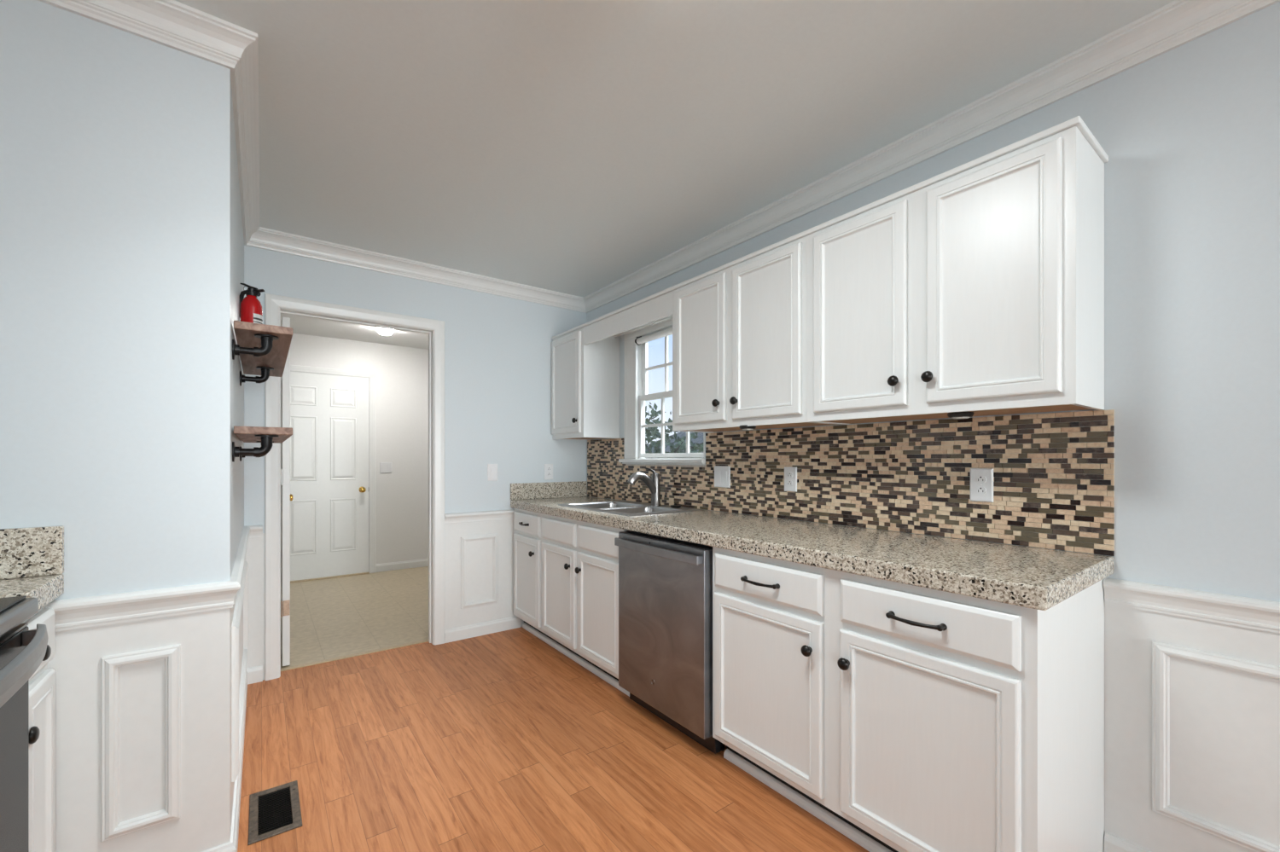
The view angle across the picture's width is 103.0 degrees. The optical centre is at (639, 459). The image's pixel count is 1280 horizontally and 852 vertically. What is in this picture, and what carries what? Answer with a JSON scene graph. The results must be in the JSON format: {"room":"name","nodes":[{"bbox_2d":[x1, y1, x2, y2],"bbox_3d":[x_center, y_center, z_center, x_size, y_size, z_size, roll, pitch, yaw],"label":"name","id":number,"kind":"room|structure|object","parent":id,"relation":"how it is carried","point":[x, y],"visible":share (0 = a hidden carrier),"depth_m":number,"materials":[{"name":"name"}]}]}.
{"room":"kitchen","nodes":[
{"label":"kitchen","id":0,"kind":"room"},
{"bbox_2d":[0,0,179,851],"bbox_3d":[-1.666,-0.016,1.214,0.856,2.440,0.110,0,0,-37],"label":"wall","id":1,"kind":"structure","parent":0,"point":[90,108],"depth_m":1.32,"materials":[{"name":"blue paint"}]},
{"bbox_2d":[0,525,63,580],"bbox_3d":[-1.714,0.229,1.097,0.637,0.120,0.022,0,0,-37],"label":"side splash","id":2,"kind":"object","parent":1,"relation":"attached to","point":[29,552],"visible":1,"depth_m":1.25,"materials":[{"name":"stone"}]},
{"bbox_2d":[100,644,180,843],"bbox_3d":[-1.345,0.760,1.374,0.155,0.483,0.018,0,0,-37],"label":"trim","id":3,"kind":"structure","parent":1,"relation":"attached to","point":[112,828],"depth_m":1.35,"materials":[{"name":"white paint"}]},
{"bbox_2d":[44,581,240,631],"bbox_3d":[-1.326,0.396,1.383,0.382,0.077,0.026,0,0,-37],"label":"trim","id":4,"kind":"structure","parent":1,"relation":"attached to","point":[113,608],"depth_m":1.37,"materials":[{"name":"white paint"}]},
{"bbox_2d":[37,0,257,69],"bbox_3d":[-1.543,-1.190,1.196,1.032,0.092,0.066,0,0,-37],"label":"trim","id":5,"kind":"structure","parent":1,"relation":"attached to","point":[172,24],"depth_m":1.39,"materials":[{"name":"white paint"}]},
{"bbox_2d":[201,842,236,851],"bbox_3d":[-1.334,1.163,1.384,0.371,0.082,0.015,0,0,-37],"label":"baseboard","id":6,"kind":"structure","parent":1,"relation":"attached to","point":[228,847],"depth_m":1.48,"materials":[{"name":"white paint"}]},
{"bbox_2d":[179,51,244,851],"bbox_3d":[-1.703,-0.016,2.073,0.110,2.440,1.531,0,0,-37],"label":"wall","id":7,"kind":"structure","parent":0,"point":[212,241],"depth_m":1.46,"materials":[{"name":"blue paint"}]},
{"bbox_2d":[229,672,247,851],"bbox_3d":[-1.648,1.163,2.104,0.015,0.082,1.546,0,0,-37],"label":"baseboard","id":8,"kind":"structure","parent":7,"relation":"attached to","point":[236,802],"depth_m":1.72,"materials":[{"name":"white paint"}]},
{"bbox_2d":[231,559,247,782],"bbox_3d":[-1.649,0.760,2.107,0.018,0.483,1.310,0,0,-37],"label":"trim","id":9,"kind":"structure","parent":7,"relation":"attached to","point":[237,696],"depth_m":1.60,"materials":[{"name":"white paint"}]},
{"bbox_2d":[230,526,250,604],"bbox_3d":[-1.641,0.396,2.103,0.026,0.077,1.557,0,0,-37],"label":"trim","id":10,"kind":"structure","parent":7,"relation":"attached to","point":[237,573],"depth_m":1.83,"materials":[{"name":"white paint"}]},
{"bbox_2d":[229,37,259,244],"bbox_3d":[-1.613,-1.190,2.099,0.066,0.092,1.597,0,0,-37],"label":"trim","id":11,"kind":"structure","parent":7,"relation":"attached to","point":[244,78],"depth_m":1.84,"materials":[{"name":"white paint"}]},
{"bbox_2d":[232,333,279,360],"bbox_3d":[-1.241,-0.358,1.645,0.120,0.086,0.064,0,0,-37],"label":"bracket","id":12,"kind":"object","parent":7,"relation":"attached to","point":[266,340],"visible":1,"depth_m":1.64,"materials":[{"name":"black metal"}]},
{"bbox_2d":[233,320,292,377],"bbox_3d":[-1.500,-0.414,2.028,0.150,0.024,1.055,0,0,-37],"label":"wall shelf","id":13,"kind":"object","parent":12,"relation":"on","point":[245,332],"visible":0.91,"depth_m":1.79,"materials":[{"name":"brown wood"}]},
{"bbox_2d":[239,283,264,324],"bbox_3d":[-1.652,-0.587,2.163,0.084,0.321,0.077,0,0,35],"label":"fire extinguisher","id":14,"kind":"object","parent":13,"relation":"on","point":[251,311],"visible":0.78,"depth_m":2.14,"materials":[{"name":"red metal"}]},
{"bbox_2d":[232,435,279,462],"bbox_3d":[-1.241,-0.035,1.645,0.120,0.086,0.064,0,0,-37],"label":"bracket","id":15,"kind":"object","parent":7,"relation":"attached to","point":[266,440],"visible":0.99,"depth_m":1.64,"materials":[{"name":"black metal"}]},
{"bbox_2d":[239,366,273,386],"bbox_3d":[-1.670,-0.358,2.222,0.120,0.086,0.064,0,0,-37],"label":"bracket","id":16,"kind":"object","parent":7,"relation":"attached to","point":[264,376],"visible":0.98,"depth_m":2.21,"materials":[{"name":"black metal"}]},
{"bbox_2d":[239,441,273,461],"bbox_3d":[-1.670,-0.035,2.222,0.120,0.086,0.064,0,0,-37],"label":"bracket","id":17,"kind":"object","parent":7,"relation":"attached to","point":[241,456],"visible":0.23,"depth_m":2.20,"materials":[{"name":"black metal"}]},
{"bbox_2d":[233,425,292,443],"bbox_3d":[-1.500,-0.090,2.028,0.150,0.024,1.055,0,0,-37],"label":"wall shelf","id":18,"kind":"object","parent":7,"relation":"attached to","point":[246,434],"visible":0.94,"depth_m":1.63,"materials":[{"name":"brown wood"}]},
{"bbox_2d":[290,332,428,564],"bbox_3d":[-3.069,-0.016,5.307,2.911,2.440,0.120,0,0,-37],"label":"wall","id":19,"kind":"structure","parent":0,"point":[401,372],"depth_m":5.54,"materials":[{"name":"paint"}]},
{"bbox_2d":[290,372,368,581],"bbox_3d":[-3.168,0.169,5.103,0.808,2.040,0.088,0,0,-37],"label":"door","id":20,"kind":"structure","parent":19,"relation":"in","point":[329,414],"depth_m":5.15,"materials":[{"name":"white paint"}]},
{"bbox_2d":[290,572,369,583],"bbox_3d":[-3.181,1.197,5.118,0.813,0.014,0.050,0,0,-37],"label":"trim","id":21,"kind":"structure","parent":19,"relation":"attached to","point":[362,573],"depth_m":5.13,"materials":[{"name":"beige wood"}]},
{"bbox_2d":[290,365,375,573],"bbox_3d":[-3.191,0.142,5.131,0.945,2.124,0.018,0,0,-37],"label":"trim","id":22,"kind":"structure","parent":19,"relation":"attached to","point":[371,376],"depth_m":5.38,"materials":[{"name":"white paint"}]},
{"bbox_2d":[379,462,391,473],"bbox_3d":[-2.733,0.092,5.476,0.118,0.117,0.010,0,0,-37],"label":"light switch","id":23,"kind":"object","parent":19,"relation":"attached to","point":[385,468],"visible":1,"depth_m":5.47,"materials":[{"name":"white plastic"}]},
{"bbox_2d":[375,558,428,572],"bbox_3d":[-2.385,1.163,5.732,1.066,0.082,0.015,0,0,-37],"label":"baseboard","id":24,"kind":"structure","parent":19,"relation":"attached to","point":[417,563],"depth_m":5.56,"materials":[{"name":"white paint"}]},
{"bbox_2d":[244,245,586,680],"bbox_3d":[-1.574,-0.016,3.197,2.791,2.440,0.120,0,0,-37],"label":"wall","id":25,"kind":"structure","parent":0,"point":[497,349],"depth_m":3.44,"materials":[{"name":"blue paint"}]},
{"bbox_2d":[244,524,262,540],"bbox_3d":[-2.076,0.396,2.733,0.080,0.077,0.026,0,0,-37],"label":"trim","id":26,"kind":"structure","parent":25,"relation":"attached to","point":[256,532],"depth_m":2.74,"materials":[{"name":"white paint"}]},
{"bbox_2d":[246,665,262,685],"bbox_3d":[-2.079,1.163,2.738,0.080,0.082,0.015,0,0,-37],"label":"baseboard","id":27,"kind":"structure","parent":25,"relation":"attached to","point":[254,675],"depth_m":2.74,"materials":[{"name":"white paint"}]},
{"bbox_2d":[280,317,293,666],"bbox_3d":[-2.257,0.187,3.258,0.089,2.010,0.797,0,0,-37],"label":"door","id":28,"kind":"structure","parent":25,"relation":"in","point":[286,497],"depth_m":2.94,"materials":[{"name":"white paint"}]},
{"bbox_2d":[264,293,444,680],"bbox_3d":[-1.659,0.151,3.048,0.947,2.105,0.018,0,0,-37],"label":"trim","id":29,"kind":"structure","parent":25,"relation":"attached to","point":[273,303],"depth_m":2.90,"materials":[{"name":"white paint"}]},
{"bbox_2d":[280,639,428,671],"bbox_3d":[-1.724,1.202,3.136,0.807,0.007,0.040,0,0,-37],"label":"threshold","id":30,"kind":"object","parent":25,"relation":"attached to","point":[426,640],"depth_m":3.10,"materials":[{"name":"brown wood"}]},
{"bbox_2d":[244,226,586,313],"bbox_3d":[-1.247,-1.190,3.325,2.115,0.092,0.066,0,0,-37],"label":"trim","id":31,"kind":"structure","parent":25,"relation":"attached to","point":[267,239],"depth_m":3.16,"materials":[{"name":"white paint"}]},
{"bbox_2d":[460,533,498,609],"bbox_3d":[-1.091,0.760,3.471,0.254,0.483,0.018,0,0,-37],"label":"trim","id":32,"kind":"structure","parent":25,"relation":"attached to","point":[494,537],"depth_m":3.47,"materials":[{"name":"white paint"}]},
{"bbox_2d":[444,509,514,525],"bbox_3d":[-1.085,0.396,3.470,0.476,0.077,0.026,0,0,-37],"label":"trim","id":33,"kind":"structure","parent":25,"relation":"attached to","point":[495,515],"depth_m":3.46,"materials":[{"name":"white paint"}]},
{"bbox_2d":[444,616,520,643],"bbox_3d":[-1.068,1.163,3.490,0.527,0.082,0.015,0,0,-37],"label":"baseboard","id":34,"kind":"structure","parent":25,"relation":"attached to","point":[482,629],"depth_m":3.47,"materials":[{"name":"white paint"}]},
{"bbox_2d":[487,464,497,481],"bbox_3d":[-1.022,0.091,3.528,0.072,0.117,0.010,0,0,-37],"label":"light switch","id":35,"kind":"object","parent":25,"relation":"attached to","point":[491,468],"visible":1,"depth_m":3.52,"materials":[{"name":"white plastic"}]},
{"bbox_2d":[544,464,552,479],"bbox_3d":[-0.677,0.094,3.785,0.072,0.117,0.009,0,0,-37],"label":"wall outlet","id":36,"kind":"object","parent":25,"relation":"attached to","point":[548,468],"visible":1,"depth_m":3.78,"materials":[{"name":"white plastic"}]},
{"bbox_2d":[521,622,629,697],"bbox_3d":[-0.442,1.190,3.117,0.020,0.029,1.330,0,0,-37],"label":"trim","id":37,"kind":"structure","parent":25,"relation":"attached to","point":[596,672],"depth_m":3.01,"materials":[{"name":"white paint"}]},
{"bbox_2d":[237,566,869,851],"bbox_3d":[-0.587,1.234,-0.181,5.481,0.060,11.850,0,0,-37],"label":"floor","id":38,"kind":"structure","parent":0,"point":[502,741],"depth_m":2.07,"materials":[{"name":"brown wood"}]},
{"bbox_2d":[0,595,48,851],"bbox_3d":[-1.316,0.748,0.627,0.697,0.911,0.767,0,0,-37],"label":"range","id":39,"kind":"object","parent":38,"relation":"on","point":[22,650],"visible":1,"depth_m":1.02,"materials":[{"name":"grey metal"}]},
{"bbox_2d":[0,595,38,638],"bbox_3d":[-1.337,0.314,0.611,0.640,0.043,0.767,0,0,-37],"label":"cooktop","id":40,"kind":"object","parent":39,"relation":"in","point":[14,611],"depth_m":1.03,"materials":[{"name":"silver metal"}]},
{"bbox_2d":[22,606,55,851],"bbox_3d":[-1.645,0.774,1.015,0.631,0.860,0.232,0,0,-37],"label":"base cabinet","id":41,"kind":"object","parent":38,"relation":"on","point":[42,683],"visible":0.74,"depth_m":1.22,"materials":[{"name":"white wood"}]},
{"bbox_2d":[0,574,63,610],"bbox_3d":[-1.649,0.317,1.010,0.637,0.054,0.238,0,0,-37],"label":"countertop","id":42,"kind":"structure","parent":41,"relation":"on","point":[45,589],"depth_m":1.18,"materials":[{"name":"stone"}]},
{"bbox_2d":[247,780,302,845],"bbox_3d":[-1.251,1.200,1.743,0.142,0.008,0.290,0,0,-37],"label":"floor vent","id":43,"kind":"object","parent":38,"relation":"in","point":[274,811],"visible":1,"depth_m":1.73,"materials":[{"name":"black metal"}]},
{"bbox_2d":[513,508,552,639],"bbox_3d":[-0.545,0.774,3.606,0.650,0.860,0.448,0,0,-37],"label":"base cabinet","id":44,"kind":"object","parent":38,"relation":"on","point":[527,525],"visible":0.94,"depth_m":3.41,"materials":[{"name":"white wood"}]},
{"bbox_2d":[541,513,627,680],"bbox_3d":[-0.136,0.774,3.056,0.650,0.860,0.923,0,0,-37],"label":"base cabinet","id":45,"kind":"object","parent":38,"relation":"on","point":[580,559],"visible":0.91,"depth_m":2.82,"materials":[{"name":"white wood"}]},
{"bbox_2d":[510,496,1113,610],"bbox_3d":[0.247,0.317,2.562,0.625,0.054,3.071,0,0,-37],"label":"countertop","id":46,"kind":"structure","parent":45,"relation":"on","point":[1037,578],"depth_m":1.61,"materials":[{"name":"stone"}]},
{"bbox_2d":[510,481,587,500],"bbox_3d":[-0.668,0.231,3.783,0.618,0.116,0.022,0,0,-37],"label":"end splash","id":47,"kind":"object","parent":46,"relation":"on","point":[552,490],"visible":1,"depth_m":3.76,"materials":[{"name":"stone"}]},
{"bbox_2d":[557,500,703,516],"bbox_3d":[-0.082,0.367,3.042,0.510,0.166,0.790,0,0,-37],"label":"sink","id":48,"kind":"object","parent":46,"relation":"in","point":[622,508],"visible":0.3,"depth_m":3.04,"materials":[{"name":"silver metal"}]},
{"bbox_2d":[669,503,680,507],"bbox_3d":[0.209,0.271,2.979,0.066,0.025,0.065,0,0,-37],"label":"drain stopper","id":49,"kind":"object","parent":48,"relation":"on","point":[675,505],"visible":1,"depth_m":2.96,"materials":[{"name":"black"}]},
{"bbox_2d":[627,467,660,506],"bbox_3d":[0.016,0.166,3.090,0.239,0.235,0.097,0,0,-37],"label":"kitchen faucet","id":50,"kind":"object","parent":46,"relation":"on","point":[654,485],"visible":1,"depth_m":3.10,"materials":[{"name":"silver metal"}]},
{"bbox_2d":[614,530,724,754],"bbox_3d":[0.297,0.776,2.420,0.635,0.856,0.603,0,0,-37],"label":"dishwasher","id":51,"kind":"object","parent":38,"relation":"on","point":[666,584],"visible":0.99,"depth_m":2.19,"materials":[{"name":"grey metal"}]},
{"bbox_2d":[627,530,712,547],"bbox_3d":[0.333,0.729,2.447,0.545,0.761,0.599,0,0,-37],"label":"control panel","id":52,"kind":"object","parent":51,"relation":"in","point":[661,538],"depth_m":2.26,"materials":[{"name":"black plastic"}]},
{"bbox_2d":[712,546,845,822],"bbox_3d":[0.667,0.774,1.977,0.650,0.860,0.527,0,0,-37],"label":"base cabinet","id":53,"kind":"object","parent":38,"relation":"on","point":[772,618],"visible":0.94,"depth_m":1.76,"materials":[{"name":"white wood"}]},
{"bbox_2d":[723,749,892,851],"bbox_3d":[0.659,1.190,1.638,0.020,0.029,1.048,0,0,-37],"label":"trim","id":54,"kind":"structure","parent":38,"relation":"on","point":[829,819],"depth_m":1.74,"materials":[{"name":"white paint"}]},
{"bbox_2d":[832,570,1104,851],"bbox_3d":[0.982,0.774,1.554,0.650,0.860,0.529,0,0,-37],"label":"base cabinet","id":55,"kind":"object","parent":38,"relation":"on","point":[961,724],"visible":0.98,"depth_m":1.35,"materials":[{"name":"white wood"}]},
{"bbox_2d":[174,0,1175,349],"bbox_3d":[-0.593,-1.286,-0.173,5.481,0.100,11.870,0,0,-37],"label":"ceiling","id":56,"kind":"structure","parent":0,"point":[568,147],"depth_m":1.79,"materials":[{"name":"paint"}]},
{"bbox_2d":[374,326,393,335],"bbox_3d":[-2.387,-1.199,4.767,0.170,0.072,0.170,0,0,-37],"label":"lamp","id":57,"kind":"object","parent":56,"relation":"attached to","point":[381,331],"visible":0.7,"depth_m":4.73,"materials":[{"name":"white glass"}]},
{"bbox_2d":[586,1,1279,851],"bbox_3d":[2.274,-0.016,0.423,0.072,2.440,9.165,0,0,-37],"label":"wall","id":58,"kind":"structure","parent":0,"point":[1189,134],"depth_m":1.39,"materials":[{"name":"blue paint"}]},
{"bbox_2d":[551,327,619,440],"bbox_3d":[-0.420,-0.520,3.694,0.344,0.744,0.457,0,0,-37],"label":"upper cabinet","id":59,"kind":"object","parent":58,"relation":"attached to","point":[585,379],"visible":0.99,"depth_m":3.55,"materials":[{"name":"white wood"}]},
{"bbox_2d":[583,291,672,345],"bbox_3d":[-0.097,-0.831,3.073,0.018,0.120,0.925,0,0,-37],"label":"valance board","id":60,"kind":"object","parent":59,"relation":"attached to","point":[660,307],"visible":0.89,"depth_m":3.00,"materials":[{"name":"white wood"}]},
{"bbox_2d":[613,315,672,337],"bbox_3d":[0.095,-0.864,3.216,0.012,0.012,0.926,0,0,-37],"label":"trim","id":61,"kind":"structure","parent":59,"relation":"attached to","point":[671,317],"depth_m":3.30,"materials":[{"name":"white paint"}]},
{"bbox_2d":[624,315,672,459],"bbox_3d":[0.130,-0.449,3.229,0.019,0.895,0.783,0,0,-37],"label":"trim","id":62,"kind":"structure","parent":58,"relation":"attached to","point":[631,347],"depth_m":3.47,"materials":[{"name":"white paint"}]},
{"bbox_2d":[618,459,705,465],"bbox_3d":[0.116,0.017,3.238,0.038,0.035,0.843,0,0,-37],"label":"trim","id":63,"kind":"structure","parent":58,"relation":"attached to","point":[656,462],"depth_m":3.16,"materials":[{"name":"white paint"}]},
{"bbox_2d":[637,325,704,459],"bbox_3d":[0.202,-0.421,3.208,0.071,0.840,0.663,0,0,-37],"label":"window","id":64,"kind":"structure","parent":58,"relation":"in","point":[642,396],"depth_m":3.37,"materials":[{"name":"white paint"}]},
{"bbox_2d":[634,327,672,345],"bbox_3d":[0.179,-0.803,3.186,0.051,0.065,0.650,0,0,-37],"label":"roller blind","id":65,"kind":"object","parent":64,"relation":"attached to","point":[638,340],"visible":0.56,"depth_m":3.28,"materials":[{"name":"white fabric"}]},
{"bbox_2d":[672,236,839,432],"bbox_3d":[0.516,-0.520,2.437,0.344,0.744,0.826,0,0,-37],"label":"upper cabinet","id":66,"kind":"object","parent":58,"relation":"attached to","point":[739,331],"visible":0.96,"depth_m":2.28,"materials":[{"name":"white wood"}]},
{"bbox_2d":[738,424,756,430],"bbox_3d":[0.490,-0.142,2.315,0.076,0.021,0.076,0,0,-37],"label":"puck light","id":67,"kind":"object","parent":66,"relation":"attached to","point":[746,427],"visible":0.99,"depth_m":2.29,"materials":[{"name":"black plastic"}]},
{"bbox_2d":[587,409,1114,556],"bbox_3d":[0.502,0.071,2.738,0.008,0.436,3.048,0,0,-37],"label":"backsplash","id":68,"kind":"structure","parent":58,"relation":"attached to","point":[1054,473],"depth_m":1.96,"materials":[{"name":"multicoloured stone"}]},
{"bbox_2d":[714,465,730,488],"bbox_3d":[0.448,0.097,2.795,0.010,0.117,0.118,0,0,-37],"label":"light switch","id":69,"kind":"object","parent":68,"relation":"attached to","point":[722,474],"visible":1,"depth_m":2.79,"materials":[{"name":"white plastic"}]},
{"bbox_2d":[784,466,797,492],"bbox_3d":[0.718,0.096,2.433,0.009,0.117,0.072,0,0,-37],"label":"wall outlet","id":70,"kind":"object","parent":68,"relation":"attached to","point":[790,474],"visible":1,"depth_m":2.43,"materials":[{"name":"white plastic"}]},
{"bbox_2d":[786,472,792,477],"bbox_3d":[0.716,0.076,2.432,0.003,0.026,0.033,0,0,-37],"label":"socket","id":71,"kind":"object","parent":70,"relation":"attached to","point":[788,474],"depth_m":2.43,"materials":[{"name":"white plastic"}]},
{"bbox_2d":[786,480,792,486],"bbox_3d":[0.716,0.116,2.432,0.003,0.026,0.033,0,0,-37],"label":"socket","id":72,"kind":"object","parent":70,"relation":"attached to","point":[789,483],"depth_m":2.43,"materials":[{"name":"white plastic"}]},
{"bbox_2d":[970,468,993,502],"bbox_3d":[1.198,0.091,1.788,0.009,0.117,0.072,0,0,-37],"label":"wall outlet","id":73,"kind":"object","parent":68,"relation":"attached to","point":[981,480],"visible":1,"depth_m":1.78,"materials":[{"name":"white plastic"}]},
{"bbox_2d":[975,476,986,483],"bbox_3d":[1.196,0.071,1.786,0.003,0.026,0.033,0,0,-37],"label":"socket","id":74,"kind":"object","parent":73,"relation":"attached to","point":[979,480],"depth_m":1.78,"materials":[{"name":"white plastic"}]},
{"bbox_2d":[975,487,986,494],"bbox_3d":[1.196,0.111,1.786,0.003,0.026,0.033,0,0,-37],"label":"socket","id":75,"kind":"object","parent":73,"relation":"attached to","point":[979,491],"depth_m":1.78,"materials":[{"name":"white plastic"}]},
{"bbox_2d":[583,0,1279,313],"bbox_3d":[2.254,-1.190,0.334,0.066,0.092,9.045,0,0,-37],"label":"trim","id":76,"kind":"structure","parent":58,"relation":"attached to","point":[1178,23],"depth_m":1.77,"materials":[{"name":"white paint"}]},
{"bbox_2d":[806,125,1104,424],"bbox_3d":[1.012,-0.520,1.769,0.344,0.744,0.838,0,0,-37],"label":"upper cabinet","id":77,"kind":"object","parent":58,"relation":"attached to","point":[979,290],"visible":1,"depth_m":1.56,"materials":[{"name":"white wood"}]},
{"bbox_2d":[551,116,1108,339],"bbox_3d":[0.372,-0.902,2.663,0.303,0.018,3.057,0,0,-37],"label":"trim","id":78,"kind":"structure","parent":77,"relation":"on","point":[1077,121],"depth_m":1.72,"materials":[{"name":"white wood"}]},
{"bbox_2d":[947,411,974,418],"bbox_3d":[1.048,-0.142,1.665,0.076,0.021,0.076,0,0,-37],"label":"puck light","id":79,"kind":"object","parent":77,"relation":"attached to","point":[967,415],"visible":0.98,"depth_m":1.64,"materials":[{"name":"black plastic"}]},
{"bbox_2d":[1104,832,1151,851],"bbox_3d":[3.185,1.163,-0.875,0.015,0.082,5.994,0,0,-37],"label":"baseboard","id":80,"kind":"structure","parent":58,"relation":"attached to","point":[1112,843],"depth_m":1.50,"materials":[{"name":"white paint"}]},
{"bbox_2d":[1103,577,1279,634],"bbox_3d":[3.181,0.396,-0.878,0.026,0.077,5.994,0,0,-37],"label":"trim","id":81,"kind":"structure","parent":58,"relation":"attached to","point":[1221,608],"depth_m":1.37,"materials":[{"name":"white paint"}]},
{"bbox_2d":[1152,641,1279,851],"bbox_3d":[1.698,0.760,1.121,0.018,0.483,0.812,0,0,-37],"label":"trim","id":82,"kind":"structure","parent":58,"relation":"attached to","point":[1161,653],"depth_m":1.42,"materials":[{"name":"white paint"}]},
{"label":"outside","id":83,"kind":"structure","parent":0,"visible":0},
{"bbox_3d":[13.192,3.254,34.741,57.359,0.100,80.000,0,0,-37],"label":"ground","id":84,"kind":"structure","parent":83,"visible":0},
{"bbox_2d":[645,402,660,453],"bbox_3d":[-0.452,0.612,14.359,2.402,5.196,2.382,0,0,-37],"label":"tree","id":85,"kind":"object","parent":84,"relation":"on","point":[650,407],"visible":0.03,"depth_m":14.32,"materials":[{"name":"green plant"}]},
{"bbox_2d":[645,402,703,453],"bbox_3d":[0.549,0.948,12.009,2.484,4.524,2.595,0,0,-37],"label":"tree","id":86,"kind":"object","parent":84,"relation":"on","point":[679,446],"visible":0.2,"depth_m":11.74,"materials":[{"name":"green plant"}]},
{"bbox_2d":[645,431,703,458],"bbox_3d":[3.119,1.029,17.588,7.800,4.350,7.300,0,0,-37],"label":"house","id":87,"kind":"structure","parent":84,"relation":"on","point":[700,439],"depth_m":16.02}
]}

